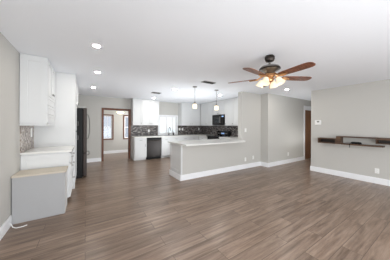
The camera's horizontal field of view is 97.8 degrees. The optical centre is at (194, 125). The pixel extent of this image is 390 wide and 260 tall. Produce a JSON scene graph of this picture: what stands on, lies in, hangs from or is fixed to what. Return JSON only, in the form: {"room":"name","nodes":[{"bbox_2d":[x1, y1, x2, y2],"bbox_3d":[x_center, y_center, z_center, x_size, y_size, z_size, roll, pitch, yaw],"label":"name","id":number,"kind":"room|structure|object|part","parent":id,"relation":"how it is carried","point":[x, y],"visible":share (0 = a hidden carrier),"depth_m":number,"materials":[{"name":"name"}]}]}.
{"room":"living room","nodes":[
{"label":"living room","id":0,"kind":"room"},
{"bbox_2d":[0,32,20,226],"bbox_3d":[-1.949,0.119,1.322,0.150,2.444,10.330,0,0,-33],"label":"wall","id":1,"kind":"structure","parent":0,"point":[10,157],"depth_m":2.23,"materials":[{"name":"beige paint"}]},
{"bbox_2d":[0,215,11,239],"bbox_3d":[-0.785,1.276,-0.345,0.016,0.140,6.260,0,0,-33],"label":"baseboard","id":2,"kind":"structure","parent":1,"relation":"attached to","point":[4,228],"depth_m":2.12,"materials":[{"name":"white paint"}]},
{"bbox_2d":[20,125,33,152],"bbox_3d":[-2.898,0.204,2.949,0.010,0.425,0.804,0,0,-33],"label":"backsplash","id":3,"kind":"structure","parent":1,"relation":"attached to","point":[26,141],"depth_m":2.87,"materials":[{"name":"beige tile"}]},
{"bbox_2d":[19,53,55,125],"bbox_3d":[-2.733,-0.557,3.025,0.357,1.097,0.851,0,0,-33],"label":"upper cabinet","id":4,"kind":"object","parent":1,"relation":"attached to","point":[37,75],"visible":1,"depth_m":2.68,"materials":[{"name":"white paint"}]},
{"bbox_3d":[-2.751,-0.021,3.016,0.321,0.025,0.849,0,0,-33],"label":"light rail","id":5,"kind":"part","parent":4,"relation":"part of","materials":[{"name":"white paint"}]},
{"bbox_3d":[-2.517,-0.792,2.945,0.020,0.576,0.396,0,0,-33],"label":"door","id":6,"kind":"part","parent":4,"relation":"part of","materials":[{"name":"white paint"}]},
{"bbox_3d":[-2.628,-0.120,3.113,0.020,0.141,0.796,0,0,-33],"label":"drawer","id":7,"kind":"part","parent":4,"relation":"part of","materials":[{"name":"white paint"}]},
{"bbox_3d":[-2.627,-0.270,3.113,0.020,0.141,0.796,0,0,-33],"label":"drawer","id":8,"kind":"part","parent":4,"relation":"part of","materials":[{"name":"white paint"}]},
{"bbox_3d":[-2.627,-0.423,3.113,0.020,0.146,0.796,0,0,-33],"label":"drawer","id":9,"kind":"part","parent":4,"relation":"part of","materials":[{"name":"white paint"}]},
{"bbox_3d":[-2.733,-0.793,3.282,0.020,0.576,0.396,0,0,-33],"label":"door","id":10,"kind":"part","parent":4,"relation":"part of","materials":[{"name":"white paint"}]},
{"bbox_2d":[104,110,127,150],"bbox_3d":[-4.345,0.107,8.156,3.500,2.444,0.120,0,0,-33],"label":"wall","id":11,"kind":"structure","parent":0,"point":[118,143],"depth_m":8.41,"materials":[{"name":"beige paint"}]},
{"bbox_2d":[104,114,113,139],"bbox_3d":[-4.223,0.055,8.198,0.540,1.220,0.100,0,0,-33],"label":"window","id":12,"kind":"structure","parent":11,"relation":"in","point":[106,115],"depth_m":8.28,"materials":[{"name":"white paint"}]},
{"bbox_3d":[-4.235,0.055,8.217,0.390,1.070,0.035,0,0,-33],"label":"sash","id":13,"kind":"part","parent":12,"relation":"part of","materials":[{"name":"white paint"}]},
{"bbox_2d":[104,149,127,153],"bbox_3d":[-4.314,1.259,8.098,3.500,0.140,0.016,0,0,-33],"label":"baseboard","id":14,"kind":"structure","parent":11,"relation":"attached to","point":[112,151],"depth_m":8.36,"materials":[{"name":"white paint"}]},
{"bbox_2d":[123,115,127,138],"bbox_3d":[-3.386,0.059,8.735,0.570,1.220,0.100,0,0,-33],"label":"window","id":15,"kind":"structure","parent":11,"relation":"in","point":[124,116],"depth_m":8.62,"materials":[{"name":"white paint"}]},
{"bbox_2d":[78,95,200,158],"bbox_3d":[-2.172,0.118,7.399,6.340,2.444,0.140,0,0,-33],"label":"wall","id":16,"kind":"structure","parent":0,"point":[94,105],"depth_m":6.39,"materials":[{"name":"beige paint"}]},
{"bbox_2d":[87,158,100,162],"bbox_3d":[-3.797,1.262,6.267,0.590,0.140,0.016,0,0,-33],"label":"baseboard","id":17,"kind":"structure","parent":16,"relation":"attached to","point":[90,159],"depth_m":6.29,"materials":[{"name":"white paint"}]},
{"bbox_2d":[101,108,130,160],"bbox_3d":[-3.127,0.323,6.775,1.050,2.025,0.160,0,0,-33],"label":"trim","id":18,"kind":"structure","parent":16,"relation":"attached to","point":[103,109],"depth_m":6.84,"materials":[{"name":"brown wood"}]},
{"bbox_2d":[131,98,141,124],"bbox_3d":[-2.382,-0.567,6.950,0.365,1.072,0.376,0,0,-33],"label":"upper cabinet","id":19,"kind":"object","parent":16,"relation":"attached to","point":[136,104],"visible":0.99,"depth_m":6.82,"materials":[{"name":"white paint"}]},
{"bbox_2d":[131,125,157,135],"bbox_3d":[-2.156,0.195,7.319,1.160,0.447,0.012,0,0,-33],"label":"backsplash","id":20,"kind":"structure","parent":16,"relation":"attached to","point":[136,130],"depth_m":7.30,"materials":[{"name":"tile"}]},
{"bbox_2d":[142,99,158,124],"bbox_3d":[-1.924,-0.565,7.244,0.725,1.072,0.376,0,0,-33],"label":"upper cabinet","id":21,"kind":"object","parent":16,"relation":"attached to","point":[150,108],"visible":0.99,"depth_m":7.10,"materials":[{"name":"white paint"}]},
{"bbox_3d":[-1.998,-0.560,7.022,0.356,1.036,0.020,0,0,-33],"label":"door","id":22,"kind":"part","parent":21,"relation":"part of","materials":[{"name":"white paint"}]},
{"bbox_3d":[-1.695,-0.558,7.217,0.356,1.036,0.020,0,0,-33],"label":"door","id":23,"kind":"part","parent":21,"relation":"part of","materials":[{"name":"white paint"}]},
{"bbox_2d":[158,115,177,134],"bbox_3d":[-1.266,-0.046,7.933,0.980,0.920,0.100,0,0,-33],"label":"window","id":24,"kind":"structure","parent":16,"relation":"in","point":[166,116],"depth_m":7.93,"materials":[{"name":"white paint"}]},
{"bbox_3d":[-1.476,-0.047,7.825,0.370,0.780,0.035,0,0,-33],"label":"sash","id":25,"kind":"part","parent":24,"relation":"part of","materials":[{"name":"white paint"}]},
{"bbox_3d":[-1.194,-0.046,8.006,0.300,0.780,0.035,0,0,-33],"label":"sash","id":26,"kind":"part","parent":24,"relation":"part of","materials":[{"name":"white paint"}]},
{"bbox_2d":[178,102,199,125],"bbox_3d":[-0.260,-0.557,8.313,1.060,1.072,0.376,0,0,-33],"label":"upper cabinet","id":27,"kind":"object","parent":16,"relation":"attached to","point":[187,116],"visible":0.98,"depth_m":8.13,"materials":[{"name":"white paint"}]},
{"bbox_3d":[-0.399,-0.552,8.049,0.516,1.036,0.020,0,0,-33],"label":"door","id":28,"kind":"part","parent":27,"relation":"part of","materials":[{"name":"white paint"}]},
{"bbox_3d":[0.039,-0.550,8.329,0.516,1.036,0.020,0,0,-33],"label":"door","id":29,"kind":"part","parent":27,"relation":"part of","materials":[{"name":"white paint"}]},
{"bbox_2d":[178,126,201,134],"bbox_3d":[-0.230,0.204,8.555,1.419,0.447,0.012,0,0,-33],"label":"backsplash","id":30,"kind":"structure","parent":16,"relation":"attached to","point":[187,130],"depth_m":8.52,"materials":[{"name":"tile"}]},
{"bbox_2d":[0,0,389,104],"bbox_3d":[1.636,-1.136,4.772,10.100,0.100,12.270,0,0,-33],"label":"ceiling","id":31,"kind":"structure","parent":0,"point":[161,46],"depth_m":2.22,"materials":[{"name":"paint"}]},
{"bbox_2d":[91,43,101,47],"bbox_3d":[-1.347,-1.097,2.329,0.140,0.008,0.140,0,0,-33],"label":"recessed light","id":32,"kind":"object","parent":31,"relation":"in","point":[95,45],"visible":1,"depth_m":2.31,"materials":[{"name":"white paint"}]},
{"bbox_2d":[193,86,196,108],"bbox_3d":[-0.005,-0.789,4.724,0.124,0.608,0.124,0,0,-33],"label":"pendant light","id":33,"kind":"object","parent":31,"relation":"hanging from","point":[194,103],"visible":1,"depth_m":4.68,"materials":[{"name":"white glass"}]},
{"bbox_2d":[214,90,218,109],"bbox_3d":[0.651,-0.786,5.157,0.124,0.608,0.124,0,0,-33],"label":"pendant light","id":34,"kind":"object","parent":31,"relation":"hanging from","point":[216,105],"visible":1,"depth_m":5.13,"materials":[{"name":"white glass"}]},
{"bbox_2d":[229,54,315,88],"bbox_3d":[1.146,-0.831,2.604,1.270,0.513,1.278,0,0,-33],"label":"ceiling fan","id":35,"kind":"object","parent":31,"relation":"hanging from","point":[270,69],"visible":1,"depth_m":2.56,"materials":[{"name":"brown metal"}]},
{"bbox_3d":[0.833,-0.751,2.363,0.480,0.032,0.139,0,0,-41],"label":"blade","id":36,"kind":"part","parent":35,"relation":"part of","materials":[{"name":"brown wood"}]},
{"bbox_3d":[1.039,-0.672,2.525,0.124,0.133,0.124,0,0,2],"label":"lamp shade","id":37,"kind":"part","parent":35,"relation":"part of","materials":[{"name":"beige glass"}]},
{"bbox_3d":[1.159,-0.875,2.643,0.300,0.122,0.300,0,0,-33],"label":"motor","id":38,"kind":"part","parent":35,"relation":"part of","materials":[{"name":"brown metal"}]},
{"bbox_3d":[1.278,-0.671,2.761,0.124,0.133,0.124,0,0,-1],"label":"lamp shade","id":39,"kind":"part","parent":35,"relation":"part of","materials":[{"name":"beige glass"}]},
{"bbox_3d":[1.276,-0.671,2.524,0.124,0.133,0.124,0,0,2],"label":"lamp shade","id":40,"kind":"part","parent":35,"relation":"part of","materials":[{"name":"beige glass"}]},
{"bbox_3d":[1.587,-0.747,2.678,0.480,0.032,0.139,0,0,-5],"label":"blade","id":41,"kind":"part","parent":35,"relation":"part of","materials":[{"name":"brown wood"}]},
{"bbox_3d":[1.325,-0.749,2.246,0.139,0.032,0.480,0,0,-23],"label":"blade","id":42,"kind":"part","parent":35,"relation":"part of","materials":[{"name":"brown wood"}]},
{"bbox_2d":[0,152,389,259],"bbox_3d":[1.624,1.408,4.772,10.100,0.100,12.270,0,0,-33],"label":"floor","id":43,"kind":"structure","parent":0,"point":[123,208],"depth_m":2.49,"materials":[{"name":"wood"}]},
{"bbox_2d":[11,166,67,224],"bbox_3d":[-2.331,1.011,2.611,0.594,0.656,0.383,0,0,-33],"label":"cabinet","id":44,"kind":"object","parent":43,"relation":"on","point":[40,193],"visible":0.94,"depth_m":2.46,"materials":[{"name":"white paint"}]},
{"bbox_3d":[-2.329,0.696,2.611,0.594,0.026,0.383,0,0,-33],"label":"panel","id":45,"kind":"part","parent":44,"relation":"part of","materials":[{"name":"beige wood"}]},
{"bbox_3d":[-2.107,1.025,2.773,0.018,0.630,0.351,0,0,-33],"label":"panel","id":46,"kind":"part","parent":44,"relation":"part of","materials":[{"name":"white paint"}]},
{"bbox_2d":[20,152,73,197],"bbox_3d":[-2.520,0.893,2.965,0.658,0.889,0.391,0,0,-33],"label":"base cabinet","id":47,"kind":"object","parent":43,"relation":"on","point":[46,160],"visible":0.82,"depth_m":2.82,"materials":[{"name":"white paint"}]},
{"bbox_2d":[20,146,74,154],"bbox_3d":[-2.633,0.432,3.126,0.650,0.030,0.794,0,0,-33],"label":"countertop","id":48,"kind":"structure","parent":47,"relation":"on","point":[57,149],"depth_m":2.94,"materials":[{"name":"white stone"}]},
{"bbox_3d":[-2.286,0.944,3.128,0.020,0.586,0.366,0,0,-33],"label":"door","id":49,"kind":"part","parent":47,"relation":"part of","materials":[{"name":"white paint"}]},
{"bbox_2d":[34,72,77,188],"bbox_3d":[-3.026,0.115,3.785,0.690,2.442,0.741,0,0,-33],"label":"pantry cabinet","id":50,"kind":"object","parent":43,"relation":"on","point":[64,133],"visible":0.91,"depth_m":3.54,"materials":[{"name":"white paint"}]},
{"bbox_3d":[-2.775,-0.483,3.957,0.020,1.196,0.716,0,0,-33],"label":"door","id":51,"kind":"part","parent":50,"relation":"part of","materials":[{"name":"white paint"}]},
{"bbox_3d":[-2.781,0.687,3.957,0.020,1.096,0.716,0,0,-33],"label":"door","id":52,"kind":"part","parent":50,"relation":"part of","materials":[{"name":"white paint"}]},
{"bbox_2d":[72,151,74,186],"bbox_3d":[-2.732,0.892,3.299,0.654,0.889,0.399,0,0,-33],"label":"base cabinet","id":53,"kind":"object","parent":43,"relation":"on","point":[72,151],"visible":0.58,"depth_m":3.44,"materials":[{"name":"white paint"}]},
{"bbox_2d":[76,107,89,178],"bbox_3d":[-3.361,0.421,4.590,0.906,1.825,0.905,0,0,-33],"label":"refrigerator","id":54,"kind":"object","parent":43,"relation":"on","point":[82,114],"visible":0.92,"depth_m":4.36,"materials":[{"name":"black metal"}]},
{"bbox_3d":[-3.084,0.995,4.770,0.080,0.580,0.905,0,0,-33],"label":"freezer drawer","id":55,"kind":"part","parent":54,"relation":"part of","materials":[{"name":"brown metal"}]},
{"bbox_3d":[-2.957,0.116,4.578,0.080,1.160,0.450,0,0,-33],"label":"door","id":56,"kind":"part","parent":54,"relation":"part of","materials":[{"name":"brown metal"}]},
{"bbox_2d":[131,137,146,160],"bbox_3d":[-2.268,0.899,6.857,0.472,0.880,0.654,0,0,-33],"label":"base cabinet","id":57,"kind":"object","parent":43,"relation":"on","point":[138,145],"visible":1,"depth_m":6.64,"materials":[{"name":"white paint"}]},
{"bbox_3d":[-2.482,0.851,6.763,0.012,0.771,0.576,0,0,-33],"label":"panel","id":58,"kind":"part","parent":57,"relation":"part of","materials":[{"name":"white paint"}]},
{"bbox_3d":[-2.102,0.555,6.626,0.441,0.166,0.020,0,0,-33],"label":"drawer","id":59,"kind":"part","parent":57,"relation":"part of","materials":[{"name":"white paint"}]},
{"bbox_3d":[-2.104,0.945,6.626,0.441,0.586,0.020,0,0,-33],"label":"door","id":60,"kind":"part","parent":57,"relation":"part of","materials":[{"name":"white paint"}]},
{"bbox_2d":[146,137,160,158],"bbox_3d":[-1.797,0.899,7.138,0.605,0.865,0.651,0,0,-33],"label":"dishwasher","id":61,"kind":"object","parent":43,"relation":"on","point":[154,143],"visible":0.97,"depth_m":6.90,"materials":[{"name":"black metal"}]},
{"bbox_3d":[-1.669,1.284,6.935,0.575,0.095,0.028,0,0,-33],"label":"kick plate","id":62,"kind":"part","parent":61,"relation":"part of","materials":[{"name":"black metal"}]},
{"bbox_2d":[161,137,180,157],"bbox_3d":[-1.169,0.904,7.562,0.890,0.880,0.654,0,0,-33],"label":"base cabinet","id":63,"kind":"object","parent":43,"relation":"on","point":[165,146],"visible":0.55,"depth_m":7.20,"materials":[{"name":"white paint"}]},
{"bbox_3d":[-1.206,0.949,7.202,0.436,0.586,0.020,0,0,-33],"label":"door","id":64,"kind":"part","parent":63,"relation":"part of","materials":[{"name":"white paint"}]},
{"bbox_3d":[-1.204,0.559,7.202,0.436,0.166,0.020,0,0,-33],"label":"drawer","id":65,"kind":"part","parent":63,"relation":"part of","materials":[{"name":"white paint"}]},
{"bbox_3d":[-0.830,0.561,7.443,0.446,0.166,0.020,0,0,-33],"label":"drawer","id":66,"kind":"part","parent":63,"relation":"part of","materials":[{"name":"white paint"}]},
{"bbox_2d":[170,143,182,174],"bbox_3d":[0.526,0.912,5.167,2.525,0.880,0.704,0,0,-33],"label":"base cabinet","id":67,"kind":"object","parent":43,"relation":"on","point":[176,151],"visible":0.19,"depth_m":4.44,"materials":[{"name":"white paint"}]},
{"bbox_2d":[168,136,244,145],"bbox_3d":[0.654,0.450,5.519,3.208,0.033,1.820,0,0,-33],"label":"countertop","id":68,"kind":"structure","parent":67,"relation":"on","point":[230,139],"depth_m":4.71,"materials":[{"name":"white stone"}]},
{"bbox_2d":[181,136,197,140],"bbox_3d":[-0.395,0.908,8.059,0.950,0.880,0.654,0,0,-33],"label":"base cabinet","id":69,"kind":"object","parent":43,"relation":"on","point":[183,138],"visible":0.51,"depth_m":7.80,"materials":[{"name":"white paint"}]},
{"bbox_2d":[131,134,207,137],"bbox_3d":[-0.791,0.446,7.419,3.588,0.039,1.318,0,0,-33],"label":"countertop","id":70,"kind":"structure","parent":69,"relation":"on","point":[204,135],"depth_m":7.33,"materials":[{"name":"white stone"}]},
{"bbox_3d":[-0.047,0.565,7.945,0.466,0.166,0.020,0,0,-33],"label":"drawer","id":71,"kind":"part","parent":69,"relation":"part of","materials":[{"name":"white paint"}]},
{"bbox_2d":[207,131,227,138],"bbox_3d":[0.991,0.770,7.299,0.680,1.110,0.796,0,0,-33],"label":"range","id":72,"kind":"object","parent":43,"relation":"on","point":[219,133],"visible":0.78,"depth_m":7.37,"materials":[{"name":"black metal"}]},
{"bbox_3d":[1.254,0.318,7.466,0.060,0.204,0.780,0,0,-33],"label":"panel","id":73,"kind":"part","parent":72,"relation":"part of","materials":[{"name":"black glass"}]},
{"bbox_2d":[182,91,260,174],"bbox_3d":[1.054,0.133,5.169,3.320,2.444,0.140,0,0,-33],"label":"wall","id":74,"kind":"structure","parent":0,"point":[249,104],"depth_m":5.34,"materials":[{"name":"beige paint"}]},
{"bbox_2d":[169,156,303,180],"bbox_3d":[2.793,1.293,5.658,7.086,0.140,1.594,0,0,-28],"label":"baseboard","id":75,"kind":"structure","parent":74,"relation":"attached to","point":[179,177],"depth_m":5.01,"materials":[{"name":"white paint"}]},
{"bbox_2d":[261,93,310,162],"bbox_3d":[3.991,0.147,6.805,3.930,2.444,0.280,0,0,-33],"label":"wall","id":76,"kind":"structure","parent":0,"point":[282,117],"depth_m":6.05,"materials":[{"name":"beige paint"}]},
{"bbox_2d":[303,106,310,159],"bbox_3d":[4.828,0.273,7.165,0.990,2.200,0.018,0,0,-33],"label":"trim","id":77,"kind":"structure","parent":76,"relation":"attached to","point":[305,107],"depth_m":6.91,"materials":[{"name":"white paint"}]},
{"bbox_2d":[305,110,310,158],"bbox_3d":[4.827,0.356,7.166,0.820,2.015,0.116,0,0,-33],"label":"door","id":78,"kind":"structure","parent":76,"relation":"in","point":[307,112],"depth_m":7.11,"materials":[{"name":"brown wood"}]},
{"bbox_2d":[311,79,389,179],"bbox_3d":[5.117,0.153,2.977,0.150,2.444,5.480,0,0,-33],"label":"wall","id":79,"kind":"structure","parent":0,"point":[363,109],"depth_m":4.41,"materials":[{"name":"beige paint"}]},
{"bbox_2d":[315,120,320,124],"bbox_3d":[3.664,-0.105,5.073,0.032,0.135,0.160,0,0,-33],"label":"thermostat","id":80,"kind":"object","parent":79,"relation":"attached to","point":[317,122],"visible":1,"depth_m":5.06,"materials":[{"name":"white plastic"}]},
{"bbox_2d":[310,166,389,185],"bbox_3d":[6.319,1.310,3.761,3.060,0.140,5.496,0,0,-33],"label":"baseboard","id":81,"kind":"structure","parent":79,"relation":"attached to","point":[386,182],"depth_m":4.41,"materials":[{"name":"white paint"}]},
{"bbox_2d":[318,136,389,147],"bbox_3d":[4.232,0.380,4.043,0.183,0.216,2.230,0,0,-33],"label":"floating shelf","id":82,"kind":"object","parent":79,"relation":"attached to","point":[339,139],"visible":1,"depth_m":4.32,"materials":[{"name":"brown wood"}]},
{"bbox_3d":[3.817,0.411,4.846,0.012,0.101,0.386,0,0,-33],"label":"panel","id":83,"kind":"part","parent":82,"relation":"part of","materials":[{"name":"brown wood"}]},
{"bbox_3d":[4.620,0.359,3.597,0.012,0.073,1.000,0,0,-33],"label":"panel","id":84,"kind":"part","parent":82,"relation":"part of","materials":[{"name":"brown wood"}]},
{"bbox_3d":[1.389,0.135,7.535,0.200,2.444,3.480,0,0,-33],"label":"wall","id":85,"kind":"structure","parent":0,"visible":0},
{"bbox_2d":[201,102,217,125],"bbox_3d":[0.662,-0.553,8.139,0.366,1.072,0.966,0,0,-33],"label":"upper cabinet","id":86,"kind":"object","parent":85,"relation":"attached to","point":[206,108],"visible":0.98,"depth_m":8.01,"materials":[{"name":"white paint"}]},
{"bbox_3d":[0.417,-0.548,8.258,0.020,1.036,0.486,0,0,-33],"label":"door","id":87,"kind":"part","parent":86,"relation":"part of","materials":[{"name":"white paint"}]},
{"bbox_3d":[0.677,-0.547,7.854,0.020,1.036,0.466,0,0,-33],"label":"door","id":88,"kind":"part","parent":86,"relation":"part of","materials":[{"name":"white paint"}]},
{"bbox_2d":[213,100,224,114],"bbox_3d":[1.140,-0.785,7.396,0.366,0.602,0.780,0,0,-33],"label":"upper cabinet","id":89,"kind":"object","parent":85,"relation":"attached to","point":[221,104],"visible":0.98,"depth_m":7.26,"materials":[{"name":"white paint"}]},
{"bbox_3d":[0.915,-0.781,7.484,0.020,0.566,0.386,0,0,-33],"label":"door","id":90,"kind":"part","parent":89,"relation":"part of","materials":[{"name":"white paint"}]},
{"bbox_2d":[212,114,224,124],"bbox_3d":[1.114,-0.262,7.381,0.393,0.435,0.770,0,0,-33],"label":"microwave","id":91,"kind":"object","parent":89,"relation":"attached to","point":[216,119],"visible":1,"depth_m":7.25,"materials":[{"name":"black metal"}]},
{"bbox_3d":[0.945,-0.266,7.382,0.034,0.420,0.585,0,0,-33],"label":"door","id":92,"kind":"part","parent":91,"relation":"part of","materials":[{"name":"black glass"}]},
{"bbox_3d":[0.927,-0.266,7.374,0.004,0.300,0.470,0,0,-33],"label":"glass","id":93,"kind":"part","parent":91,"relation":"part of","materials":[{"name":"black glass"}]},
{"bbox_3d":[1.154,-0.265,7.056,0.034,0.420,0.180,0,0,-33],"label":"control panel","id":94,"kind":"part","parent":91,"relation":"part of","materials":[{"name":"black plastic"}]},
{"bbox_3d":[1.126,-0.780,7.155,0.020,0.566,0.386,0,0,-33],"label":"door","id":95,"kind":"part","parent":89,"relation":"part of","materials":[{"name":"white paint"}]},
{"bbox_2d":[202,126,237,136],"bbox_3d":[1.262,0.210,7.534,0.012,0.443,3.316,0,0,-33],"label":"backsplash","id":96,"kind":"structure","parent":85,"relation":"attached to","point":[209,130],"depth_m":7.81,"materials":[{"name":"tile"}]},
{"bbox_2d":[225,97,237,125],"bbox_3d":[1.574,-0.548,6.719,0.366,1.072,0.810,0,0,-33],"label":"upper cabinet","id":97,"kind":"object","parent":85,"relation":"attached to","point":[231,105],"visible":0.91,"depth_m":6.66,"materials":[{"name":"white paint"}]},
{"bbox_3d":[1.347,-0.543,6.810,0.020,1.036,0.406,0,0,-33],"label":"door","id":98,"kind":"part","parent":97,"relation":"part of","materials":[{"name":"white paint"}]},
{"bbox_3d":[1.565,-0.542,6.470,0.020,1.036,0.396,0,0,-33],"label":"door","id":99,"kind":"part","parent":97,"relation":"part of","materials":[{"name":"white paint"}]}
]}

